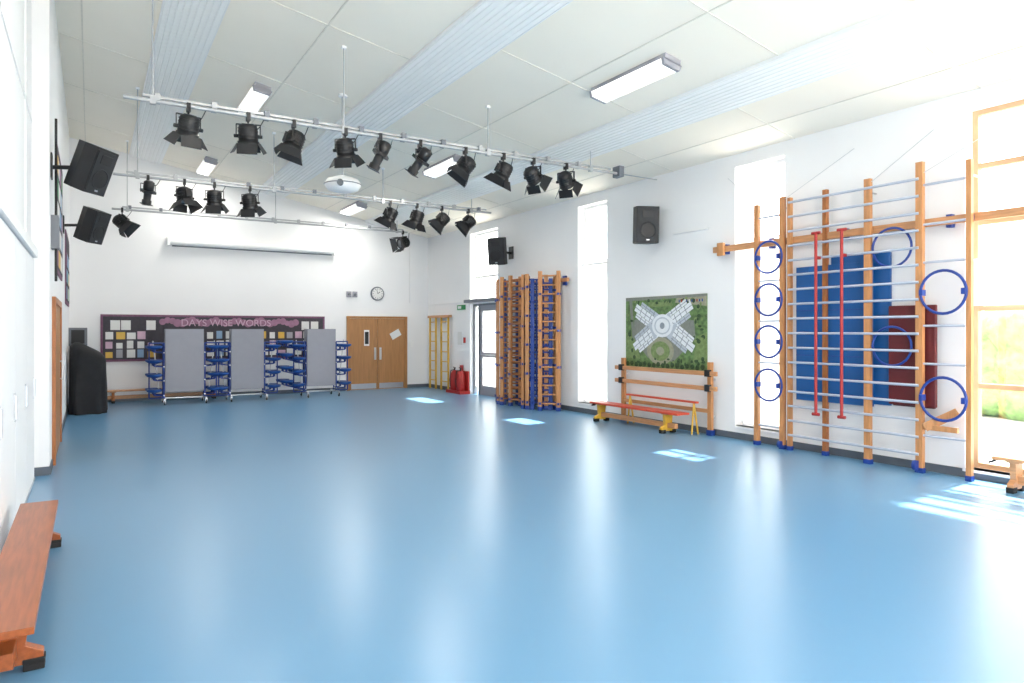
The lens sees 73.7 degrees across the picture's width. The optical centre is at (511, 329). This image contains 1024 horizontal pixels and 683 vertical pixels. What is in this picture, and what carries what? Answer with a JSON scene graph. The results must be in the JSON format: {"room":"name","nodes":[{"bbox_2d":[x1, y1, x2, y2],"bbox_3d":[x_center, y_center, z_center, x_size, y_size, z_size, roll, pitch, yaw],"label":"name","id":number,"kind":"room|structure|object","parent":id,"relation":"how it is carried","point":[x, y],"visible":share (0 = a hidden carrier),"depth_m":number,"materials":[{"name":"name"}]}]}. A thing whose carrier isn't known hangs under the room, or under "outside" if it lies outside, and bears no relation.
{"room":"school hall","nodes":[
{"label":"school hall","id":0,"kind":"room"},
{"bbox_2d":[1,0,68,467],"bbox_3d":[-4.609,-1.400,6.216,0.490,6.200,22.020,0,0,-32],"label":"wall","id":1,"kind":"structure","parent":0,"point":[45,85],"depth_m":7.97,"materials":[{"name":"paint"}]},
{"bbox_2d":[0,0,31,231],"bbox_3d":[-3.090,-2.615,3.910,0.012,3.370,9.300,0,0,-32],"label":"panelling","id":2,"kind":"object","parent":1,"relation":"attached to","point":[1,9],"visible":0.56,"depth_m":7.10,"materials":[{"name":"grey paint"}]},
{"bbox_2d":[0,192,37,553],"bbox_3d":[-3.038,0.390,3.883,0.070,2.620,9.200,0,0,-32],"label":"door","id":3,"kind":"structure","parent":1,"relation":"attached to","point":[18,251],"depth_m":5.76,"materials":[{"name":"paint"}]},
{"bbox_2d":[34,406,67,475],"bbox_3d":[-7.859,1.650,11.798,0.185,0.100,9.025,0,0,-32],"label":"baseboard","id":4,"kind":"structure","parent":1,"relation":"attached to","point":[38,471],"depth_m":7.99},
{"bbox_2d":[52,296,62,465],"bbox_3d":[-6.313,0.640,9.500,0.062,2.120,2.200,0,0,-32],"label":"door","id":5,"kind":"structure","parent":1,"relation":"in","point":[57,362],"depth_m":9.24,"materials":[{"name":"brown wood"}]},
{"bbox_2d":[57,144,62,280],"bbox_3d":[-6.801,-1.700,10.257,0.027,1.800,2.200,0,0,-32],"label":"noticeboard","id":6,"kind":"object","parent":1,"relation":"attached to","point":[59,171],"visible":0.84,"depth_m":10.29,"materials":[{"name":"fabric"}]},
{"bbox_2d":[65,229,68,306],"bbox_3d":[-9.008,-1.200,13.830,0.027,1.400,2.200,0,0,-32],"label":"noticeboard","id":7,"kind":"object","parent":1,"relation":"attached to","point":[66,235],"visible":0.99,"depth_m":13.11,"materials":[{"name":"fabric"}]},
{"bbox_2d":[63,206,111,244],"bbox_3d":[-7.594,-1.869,12.162,0.746,0.661,0.412,0,0,-1],"label":"loudspeaker","id":8,"kind":"object","parent":1,"relation":"attached to","point":[92,225],"visible":0.99,"depth_m":12.03,"materials":[{"name":"black plastic"}]},
{"bbox_2d":[51,118,59,280],"bbox_3d":[-5.648,-1.600,8.441,0.080,2.000,0.300,0,0,-32],"label":"box","id":9,"kind":"object","parent":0,"point":[55,221],"depth_m":8.39,"materials":[{"name":"grey metal"}]},
{"bbox_2d":[68,328,86,345],"bbox_3d":[-9.758,0.825,15.353,0.350,1.750,0.620,0,0,-32],"label":"upper cabinet","id":10,"kind":"object","parent":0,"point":[74,334],"visible":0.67,"depth_m":15.09,"materials":[{"name":"grey paint"}]},
{"bbox_2d":[50,139,118,196],"bbox_3d":[-5.291,-1.998,8.410,0.727,0.649,0.401,0,0,0],"label":"loudspeaker","id":11,"kind":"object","parent":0,"point":[91,167],"depth_m":8.27,"materials":[{"name":"black plastic"}]},
{"bbox_2d":[69,137,427,395],"bbox_3d":[-6.531,-1.403,18.110,9.320,6.206,0.280,0,0,-32],"label":"wall","id":12,"kind":"structure","parent":0,"point":[138,274],"depth_m":17.50,"materials":[{"name":"paint"}]},
{"bbox_2d":[100,314,324,361],"bbox_3d":[-7.395,0.190,17.378,5.280,1.120,0.057,0,0,-32],"label":"noticeboard","id":13,"kind":"object","parent":12,"relation":"attached to","point":[123,337],"visible":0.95,"depth_m":16.97,"materials":[{"name":"fabric"}]},
{"bbox_2d":[167,237,336,255],"bbox_3d":[-6.643,-2.153,17.741,4.160,0.214,0.230,0,0,-32],"label":"projector screen","id":14,"kind":"object","parent":12,"relation":"attached to","point":[176,242],"visible":1,"depth_m":17.57,"materials":[{"name":"grey paint"}]},
{"bbox_2d":[108,383,427,401],"bbox_3d":[-6.347,1.650,18.050,8.990,0.100,0.015,0,0,-32],"label":"baseboard","id":15,"kind":"structure","parent":12,"relation":"attached to","point":[408,385],"depth_m":18.01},
{"bbox_2d":[346,291,356,296],"bbox_3d":[-4.488,-1.000,19.160,0.300,0.160,0.080,0,0,-32],"label":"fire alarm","id":16,"kind":"object","parent":12,"relation":"attached to","point":[348,293],"visible":1,"depth_m":19.14,"materials":[{"name":"grey plastic"}]},
{"bbox_2d":[346,316,406,390],"bbox_3d":[-3.837,0.655,19.544,1.810,2.090,0.111,0,0,-32],"label":"door","id":17,"kind":"structure","parent":12,"relation":"in","point":[377,351],"depth_m":19.54,"materials":[{"name":"brown wood"}]},
{"bbox_2d":[370,287,383,300],"bbox_3d":[-3.856,-1.040,19.565,0.400,0.400,0.056,0,0,-32],"label":"wall clock","id":18,"kind":"object","parent":12,"relation":"attached to","point":[377,293],"visible":1,"depth_m":19.54,"materials":[{"name":"grey paint"}]},
{"bbox_2d":[409,235,412,346],"bbox_3d":[-2.969,-1.150,20.116,0.112,3.300,0.050,0,0,-32],"label":"conduit","id":19,"kind":"object","parent":12,"relation":"attached to","point":[411,343],"visible":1,"depth_m":20.09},
{"bbox_2d":[0,387,1023,682],"bbox_3d":[-0.722,1.760,8.781,9.800,0.120,22.300,0,0,-32],"label":"floor","id":20,"kind":"structure","parent":0,"point":[417,534],"depth_m":5.15,"materials":[{"name":"blue plastic"}]},
{"bbox_2d":[0,500,61,671],"bbox_3d":[-3.061,1.535,4.300,0.304,0.330,2.853,0,0,-32],"label":"bench","id":21,"kind":"object","parent":20,"relation":"on","point":[24,555],"visible":1,"depth_m":3.73,"materials":[{"name":"brown wood"}]},
{"bbox_2d":[68,342,107,414],"bbox_3d":[-8.868,0.976,14.282,0.712,1.448,1.397,0,0,-32],"label":"piano","id":22,"kind":"object","parent":20,"relation":"on","point":[88,394],"visible":1,"depth_m":13.73,"materials":[{"name":"black fabric"}]},
{"bbox_2d":[107,388,215,403],"bbox_3d":[-8.404,1.550,16.436,2.773,0.300,0.304,0,0,-32],"label":"bench","id":23,"kind":"object","parent":20,"relation":"on","point":[113,397],"visible":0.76,"depth_m":16.12,"materials":[{"name":"brown wood"}]},
{"bbox_2d":[145,329,221,404],"bbox_3d":[-7.639,0.837,15.909,1.590,1.726,0.760,0,0,-32],"label":"table","id":24,"kind":"object","parent":20,"relation":"on","point":[184,359],"visible":0.99,"depth_m":15.78,"materials":[{"name":"grey laminate"}]},
{"bbox_2d":[212,329,280,401],"bbox_3d":[-6.465,0.837,16.634,1.530,1.726,0.760,0,0,-32],"label":"table","id":25,"kind":"object","parent":20,"relation":"on","point":[246,351],"visible":0.94,"depth_m":16.52,"materials":[{"name":"grey laminate"}]},
{"bbox_2d":[276,329,350,397],"bbox_3d":[-5.070,0.837,17.496,1.810,1.726,0.760,0,0,-32],"label":"table","id":26,"kind":"object","parent":20,"relation":"on","point":[320,357],"visible":0.99,"depth_m":17.43,"materials":[{"name":"grey laminate"}]},
{"bbox_2d":[446,365,469,394],"bbox_3d":[-1.459,1.325,18.404,0.302,0.750,0.850,0,0,-32],"label":"fire extinguisher","id":27,"kind":"object","parent":20,"relation":"on","point":[459,379],"visible":1,"depth_m":18.20,"materials":[{"name":"red paint"}]},
{"bbox_2d":[590,401,688,433],"bbox_3d":[2.147,1.520,11.977,0.334,0.360,2.323,0,0,-32],"label":"bench","id":28,"kind":"object","parent":20,"relation":"on","point":[666,424],"visible":1,"depth_m":11.78,"materials":[{"name":"red wood"}]},
{"bbox_2d":[626,393,698,434],"bbox_3d":[2.560,1.434,11.807,0.176,0.538,1.700,0,0,-32],"label":"trestle","id":29,"kind":"object","parent":20,"relation":"on","point":[629,394],"visible":1,"depth_m":11.44,"materials":[{"name":"paint"}]},
{"bbox_2d":[615,358,717,435],"bbox_3d":[2.651,1.110,11.893,0.190,1.180,2.450,0,0,-32],"label":"climbing frame","id":30,"kind":"object","parent":20,"relation":"on","point":[708,373],"visible":0.93,"depth_m":11.57,"materials":[{"name":"brown wood"}]},
{"bbox_2d":[988,454,1023,493],"bbox_3d":[5.764,1.520,6.424,0.304,0.360,2.273,0,0,-32],"label":"bench","id":31,"kind":"object","parent":20,"relation":"on","point":[1016,482],"visible":1,"depth_m":7.13,"materials":[{"name":"brown wood"}]},
{"bbox_2d":[55,0,1023,237],"bbox_3d":[-0.722,-3.708,8.781,9.900,2.048,22.300,0,0,-32],"label":"ceiling","id":32,"kind":"structure","parent":0,"point":[267,38],"depth_m":9.44,"materials":[{"name":"grey paint"}]},
{"bbox_2d":[129,0,230,164],"bbox_3d":[-3.168,-4.124,7.270,0.680,0.168,21.700,0,0,-32],"label":"ceiling panel","id":33,"kind":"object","parent":32,"relation":"attached to","point":[186,30],"depth_m":10.44,"materials":[{"name":"metal"}]},
{"bbox_2d":[196,156,217,176],"bbox_3d":[-7.206,-3.849,16.118,0.305,0.182,1.400,0,0,-32],"label":"ceiling light","id":34,"kind":"object","parent":32,"relation":"attached to","point":[208,164],"depth_m":15.87,"materials":[{"name":"white plastic"}]},
{"bbox_2d":[238,82,271,114],"bbox_3d":[-4.342,-3.849,11.481,0.305,0.182,1.400,0,0,-32],"label":"ceiling light","id":35,"kind":"object","parent":32,"relation":"attached to","point":[258,93],"depth_m":11.15,"materials":[{"name":"white plastic"}]},
{"bbox_2d":[112,140,407,232],"bbox_3d":[-5.864,-3.432,16.917,7.000,1.584,0.110,0,0,-32],"label":"bar","id":36,"kind":"object","parent":32,"relation":"hanging from","point":[128,207],"visible":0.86,"depth_m":16.61,"materials":[{"name":"grey paint"}]},
{"bbox_2d":[112,207,140,237],"bbox_3d":[-8.601,-2.392,15.172,0.508,0.646,0.460,0,0,-10],"label":"lamp","id":37,"kind":"object","parent":36,"relation":"hanging from","point":[125,226],"visible":1,"depth_m":15.07,"materials":[{"name":"black metal"}]},
{"bbox_2d":[389,231,409,251],"bbox_3d":[-3.011,-2.415,18.639,0.460,0.600,0.497,0,0,44],"label":"lamp","id":38,"kind":"object","parent":36,"relation":"hanging from","point":[402,242],"visible":1,"depth_m":18.63,"materials":[{"name":"black metal"}]},
{"bbox_2d":[113,87,490,213],"bbox_3d":[-3.675,-3.432,13.686,7.470,1.584,0.110,0,0,-32],"label":"bar","id":39,"kind":"object","parent":32,"relation":"hanging from","point":[136,173],"visible":0.97,"depth_m":13.13,"materials":[{"name":"grey paint"}]},
{"bbox_2d":[139,175,159,205],"bbox_3d":[-6.362,-2.448,12.014,0.331,0.534,0.322,0,0,-32],"label":"spotlight","id":40,"kind":"object","parent":39,"relation":"hanging from","point":[148,185],"visible":1,"depth_m":11.94,"materials":[{"name":"black metal"}]},
{"bbox_2d":[169,179,202,213],"bbox_3d":[-5.860,-2.423,12.263,0.396,0.584,0.437,0,0,32],"label":"lamp","id":41,"kind":"object","parent":39,"relation":"hanging from","point":[184,195],"visible":1,"depth_m":12.22,"materials":[{"name":"black metal"}]},
{"bbox_2d":[201,182,228,213],"bbox_3d":[-5.480,-2.418,12.592,0.437,0.595,0.417,0,0,-13],"label":"lamp","id":42,"kind":"object","parent":39,"relation":"hanging from","point":[214,199],"visible":1,"depth_m":12.45,"materials":[{"name":"black metal"}]},
{"bbox_2d":[237,186,266,216],"bbox_3d":[-4.940,-2.414,12.922,0.437,0.602,0.432,0,0,2],"label":"lamp","id":43,"kind":"object","parent":39,"relation":"hanging from","point":[249,200],"visible":1,"depth_m":12.78,"materials":[{"name":"black metal"}]},
{"bbox_2d":[374,200,397,230],"bbox_3d":[-2.611,-2.410,14.357,0.450,0.610,0.437,0,0,13],"label":"lamp","id":44,"kind":"object","parent":39,"relation":"hanging from","point":[390,214],"visible":1,"depth_m":14.23,"materials":[{"name":"black metal"}]},
{"bbox_2d":[401,203,425,232],"bbox_3d":[-2.085,-2.414,14.686,0.432,0.602,0.437,0,0,25],"label":"lamp","id":45,"kind":"object","parent":39,"relation":"hanging from","point":[417,216],"visible":1,"depth_m":14.56,"materials":[{"name":"black metal"}]},
{"bbox_2d":[428,206,449,234],"bbox_3d":[-1.595,-2.406,14.971,0.481,0.617,0.437,0,0,-5],"label":"lamp","id":46,"kind":"object","parent":39,"relation":"hanging from","point":[441,220],"visible":1,"depth_m":14.86,"materials":[{"name":"black metal"}]},
{"bbox_2d":[455,209,475,236],"bbox_3d":[-1.042,-2.407,15.312,0.483,0.615,0.437,0,0,-5],"label":"lamp","id":47,"kind":"object","parent":39,"relation":"hanging from","point":[468,221],"visible":1,"depth_m":15.21,"materials":[{"name":"black metal"}]},
{"bbox_2d":[324,93,361,193],"bbox_3d":[-2.677,-2.955,10.805,0.586,1.550,0.586,0,0,-32],"label":"ceiling projector","id":48,"kind":"object","parent":32,"relation":"hanging from","point":[342,184],"depth_m":10.64,"materials":[{"name":"white plastic"}]},
{"bbox_2d":[339,201,367,216],"bbox_3d":[-4.185,-3.187,17.984,0.305,0.181,1.400,0,0,-32],"label":"ceiling light","id":49,"kind":"object","parent":32,"relation":"attached to","point":[357,206],"depth_m":17.77,"materials":[{"name":"white plastic"}]},
{"bbox_2d":[123,0,656,179],"bbox_3d":[-0.942,-3.430,10.008,8.275,1.619,0.180,0,0,-32],"label":"bar","id":50,"kind":"object","parent":32,"relation":"hanging from","point":[618,171],"visible":0.95,"depth_m":9.22,"materials":[{"name":"grey paint"}]},
{"bbox_2d":[163,102,207,150],"bbox_3d":[-3.908,-2.441,8.216,0.393,0.549,0.407,0,0,42],"label":"lamp","id":51,"kind":"object","parent":50,"relation":"hanging from","point":[188,125],"visible":1,"depth_m":8.11,"materials":[{"name":"black metal"}]},
{"bbox_2d":[230,112,266,154],"bbox_3d":[-3.309,-2.444,8.580,0.396,0.542,0.377,0,0,-13],"label":"lamp","id":52,"kind":"object","parent":50,"relation":"hanging from","point":[248,136],"visible":1,"depth_m":8.46,"materials":[{"name":"black metal"}]},
{"bbox_2d":[273,119,308,165],"bbox_3d":[-2.848,-2.443,8.829,0.417,0.545,0.396,0,0,-13],"label":"lamp","id":53,"kind":"object","parent":50,"relation":"hanging from","point":[293,140],"visible":1,"depth_m":8.74,"materials":[{"name":"black metal"}]},
{"bbox_2d":[329,127,364,167],"bbox_3d":[-2.239,-2.440,9.236,0.396,0.551,0.396,0,0,8],"label":"spotlight","id":54,"kind":"object","parent":50,"relation":"hanging from","point":[344,147],"visible":1,"depth_m":9.12,"materials":[{"name":"black metal"}]},
{"bbox_2d":[367,133,392,173],"bbox_3d":[-1.826,-2.449,9.460,0.397,0.533,0.302,0,0,-32],"label":"spotlight","id":55,"kind":"object","parent":50,"relation":"hanging from","point":[381,149],"depth_m":9.39,"materials":[{"name":"black metal"}]},
{"bbox_2d":[405,139,431,177],"bbox_3d":[-1.336,-2.454,9.772,0.401,0.522,0.277,0,0,1],"label":"spotlight","id":56,"kind":"object","parent":50,"relation":"hanging from","point":[422,155],"visible":1,"depth_m":9.71,"materials":[{"name":"black metal"}]},
{"bbox_2d":[447,147,475,187],"bbox_3d":[-0.740,-2.434,10.140,0.440,0.562,0.396,0,0,-10],"label":"lamp","id":57,"kind":"object","parent":50,"relation":"hanging from","point":[460,172],"visible":1,"depth_m":10.06,"materials":[{"name":"black metal"}]},
{"bbox_2d":[483,153,512,191],"bbox_3d":[-0.180,-2.437,10.512,0.410,0.557,0.396,0,0,21],"label":"lamp","id":58,"kind":"object","parent":50,"relation":"hanging from","point":[503,170],"visible":1,"depth_m":10.39,"materials":[{"name":"black metal"}]},
{"bbox_2d":[523,157,552,194],"bbox_3d":[0.363,-2.436,10.825,0.396,0.559,0.437,0,0,36],"label":"lamp","id":59,"kind":"object","parent":50,"relation":"hanging from","point":[532,174],"visible":1,"depth_m":10.73,"materials":[{"name":"black metal"}]},
{"bbox_2d":[555,163,582,198],"bbox_3d":[0.901,-2.434,11.165,0.396,0.562,0.436,0,0,27],"label":"lamp","id":60,"kind":"object","parent":50,"relation":"hanging from","point":[565,179],"visible":1,"depth_m":11.07,"materials":[{"name":"black metal"}]},
{"bbox_2d":[256,0,572,198],"bbox_3d":[-0.701,-3.583,8.794,0.680,0.168,21.700,0,0,-32],"label":"ceiling panel","id":61,"kind":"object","parent":32,"relation":"attached to","point":[488,26],"depth_m":9.37,"materials":[{"name":"metal"}]},
{"bbox_2d":[422,154,460,178],"bbox_3d":[-1.322,-3.187,13.347,0.305,0.181,1.400,0,0,-32],"label":"ceiling light","id":62,"kind":"object","parent":32,"relation":"attached to","point":[441,167],"depth_m":13.32,"materials":[{"name":"white plastic"}]},
{"bbox_2d":[59,0,1023,235],"bbox_3d":[-0.637,-3.587,8.833,9.002,1.688,21.700,0,0,-32],"label":"trim","id":63,"kind":"structure","parent":32,"relation":"attached to","point":[346,1],"depth_m":9.63,"materials":[{"name":"white metal"}]},
{"bbox_2d":[589,52,681,103],"bbox_3d":[1.542,-3.187,8.710,0.305,0.181,1.400,0,0,-32],"label":"ceiling light","id":64,"kind":"object","parent":32,"relation":"attached to","point":[663,65],"depth_m":8.56,"materials":[{"name":"white plastic"}]},
{"bbox_2d":[365,0,1023,227],"bbox_3d":[1.809,-3.032,10.344,0.680,0.168,21.700,0,0,-32],"label":"ceiling panel","id":65,"kind":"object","parent":32,"relation":"attached to","point":[915,23],"depth_m":8.17,"materials":[{"name":"metal"}]},
{"bbox_2d":[428,76,1023,475],"bbox_3d":[3.307,-0.525,11.269,0.330,4.450,22.300,0,0,-32],"label":"wall","id":66,"kind":"structure","parent":0,"point":[549,239],"depth_m":10.78,"materials":[{"name":"paint"}]},
{"bbox_2d":[428,315,451,389],"bbox_3d":[-2.066,0.640,19.587,0.130,2.120,1.400,0,0,-32],"label":"ladder","id":67,"kind":"object","parent":66,"relation":"attached to","point":[434,316],"visible":1,"depth_m":19.43,"materials":[{"name":"paint"}]},
{"bbox_2d":[457,305,465,309],"bbox_3d":[-1.380,-0.615,18.570,0.032,0.130,0.450,0,0,-32],"label":"exit sign","id":68,"kind":"object","parent":66,"relation":"attached to","point":[459,307],"visible":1,"depth_m":18.53,"materials":[{"name":"green plastic"}]},
{"bbox_2d":[458,332,465,344],"bbox_3d":[-1.371,0.225,18.576,0.010,0.350,0.450,0,0,-32],"label":"notice","id":69,"kind":"object","parent":66,"relation":"attached to","point":[459,333],"visible":1,"depth_m":18.62,"materials":[{"name":"white paper"}]},
{"bbox_2d":[464,297,499,396],"bbox_3d":[-0.702,0.450,17.550,0.330,2.500,1.700,0,0,-32],"label":"door","id":70,"kind":"structure","parent":66,"relation":"in","point":[484,315],"depth_m":17.75,"materials":[{"name":"grey paint"}]},
{"bbox_2d":[469,229,497,303],"bbox_3d":[-0.638,-1.620,17.618,0.270,1.860,1.490,0,0,-32],"label":"window","id":71,"kind":"structure","parent":66,"relation":"in","point":[478,277],"depth_m":18.23,"materials":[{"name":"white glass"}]},
{"bbox_2d":[487,237,513,264],"bbox_3d":[-0.268,-1.859,16.164,0.434,0.680,0.729,0,0,25],"label":"loudspeaker","id":72,"kind":"object","parent":66,"relation":"attached to","point":[497,248],"visible":1,"depth_m":15.90,"materials":[{"name":"black plastic"}]},
{"bbox_2d":[495,271,568,410],"bbox_3d":[0.252,0.230,15.288,0.705,2.940,2.650,0,0,-32],"label":"climbing frame","id":73,"kind":"object","parent":66,"relation":"attached to","point":[524,328],"visible":1,"depth_m":14.63,"materials":[{"name":"brown wood"}]},
{"bbox_2d":[577,202,607,407],"bbox_3d":[1.711,-0.510,13.815,0.270,4.080,0.970,0,0,-32],"label":"window","id":74,"kind":"structure","parent":66,"relation":"in","point":[594,271],"depth_m":13.88,"materials":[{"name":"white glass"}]},
{"bbox_2d":[633,206,658,243],"bbox_3d":[2.362,-1.840,12.061,0.472,0.658,0.536,0,0,-7],"label":"loudspeaker","id":75,"kind":"object","parent":66,"relation":"attached to","point":[645,218],"visible":1,"depth_m":11.82,"materials":[{"name":"black plastic"}]},
{"bbox_2d":[626,293,707,370],"bbox_3d":[2.669,0.040,12.015,0.032,1.280,1.980,0,0,-32],"label":"photo poster","id":76,"kind":"object","parent":66,"relation":"attached to","point":[668,332],"visible":0.99,"depth_m":11.91,"materials":[{"name":"green paper"}]},
{"bbox_2d":[428,384,1009,483],"bbox_3d":[3.186,1.650,11.194,0.015,0.100,21.700,0,0,-32],"label":"baseboard","id":77,"kind":"structure","parent":66,"relation":"attached to","point":[950,470],"depth_m":9.22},
{"bbox_2d":[733,158,784,433],"bbox_3d":[3.831,-0.510,10.382,0.270,4.080,0.940,0,0,-32],"label":"window","id":78,"kind":"structure","parent":66,"relation":"in","point":[769,411],"depth_m":10.53,"materials":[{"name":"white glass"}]},
{"bbox_2d":[796,252,891,406],"bbox_3d":[4.404,0.000,9.126,0.115,1.960,1.300,0,0,-32],"label":"mat","id":79,"kind":"object","parent":66,"relation":"attached to","point":[856,261],"visible":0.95,"depth_m":9.01,"materials":[{"name":"plastic"}]},
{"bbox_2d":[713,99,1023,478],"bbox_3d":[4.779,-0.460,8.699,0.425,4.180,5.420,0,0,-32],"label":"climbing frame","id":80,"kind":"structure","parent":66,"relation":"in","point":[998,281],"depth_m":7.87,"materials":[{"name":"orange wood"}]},
{"bbox_2d":[729,111,1023,481],"bbox_3d":[4.378,-0.351,8.992,0.300,4.103,4.104,0,0,-32],"label":"climbing frame","id":81,"kind":"object","parent":66,"relation":"attached to","point":[918,464],"visible":1,"depth_m":8.64,"materials":[{"name":"brown wood"}]},
{"bbox_2d":[811,228,846,418],"bbox_3d":[4.198,-0.084,9.016,0.102,2.470,0.490,0,0,-32],"label":"pole","id":82,"kind":"object","parent":81,"relation":"attached to","point":[841,230],"depth_m":8.86,"materials":[{"name":"red metal"}]},
{"bbox_2d":[889,305,936,408],"bbox_3d":[4.897,0.320,8.314,0.130,1.240,0.560,0,0,-32],"label":"mat","id":83,"kind":"object","parent":66,"relation":"attached to","point":[898,392],"visible":0.77,"depth_m":8.30,"materials":[{"name":"plastic"}]},
{"label":"outside","id":84,"kind":"structure","parent":0,"visible":0},
{"bbox_2d":[981,414,1023,467],"bbox_3d":[-1.314,1.900,2.127,80.000,0.200,85.000,0,0,-32],"label":"paved ground","id":85,"kind":"structure","parent":84,"point":[999,435],"depth_m":11.32,"materials":[{"name":"white concrete"}]},
{"bbox_2d":[981,310,1023,421],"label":"window","id":86,"kind":"structure","parent":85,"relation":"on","point":[1002,332],"depth_m":13.61,"materials":[{"name":"clear glass"}]}
]}

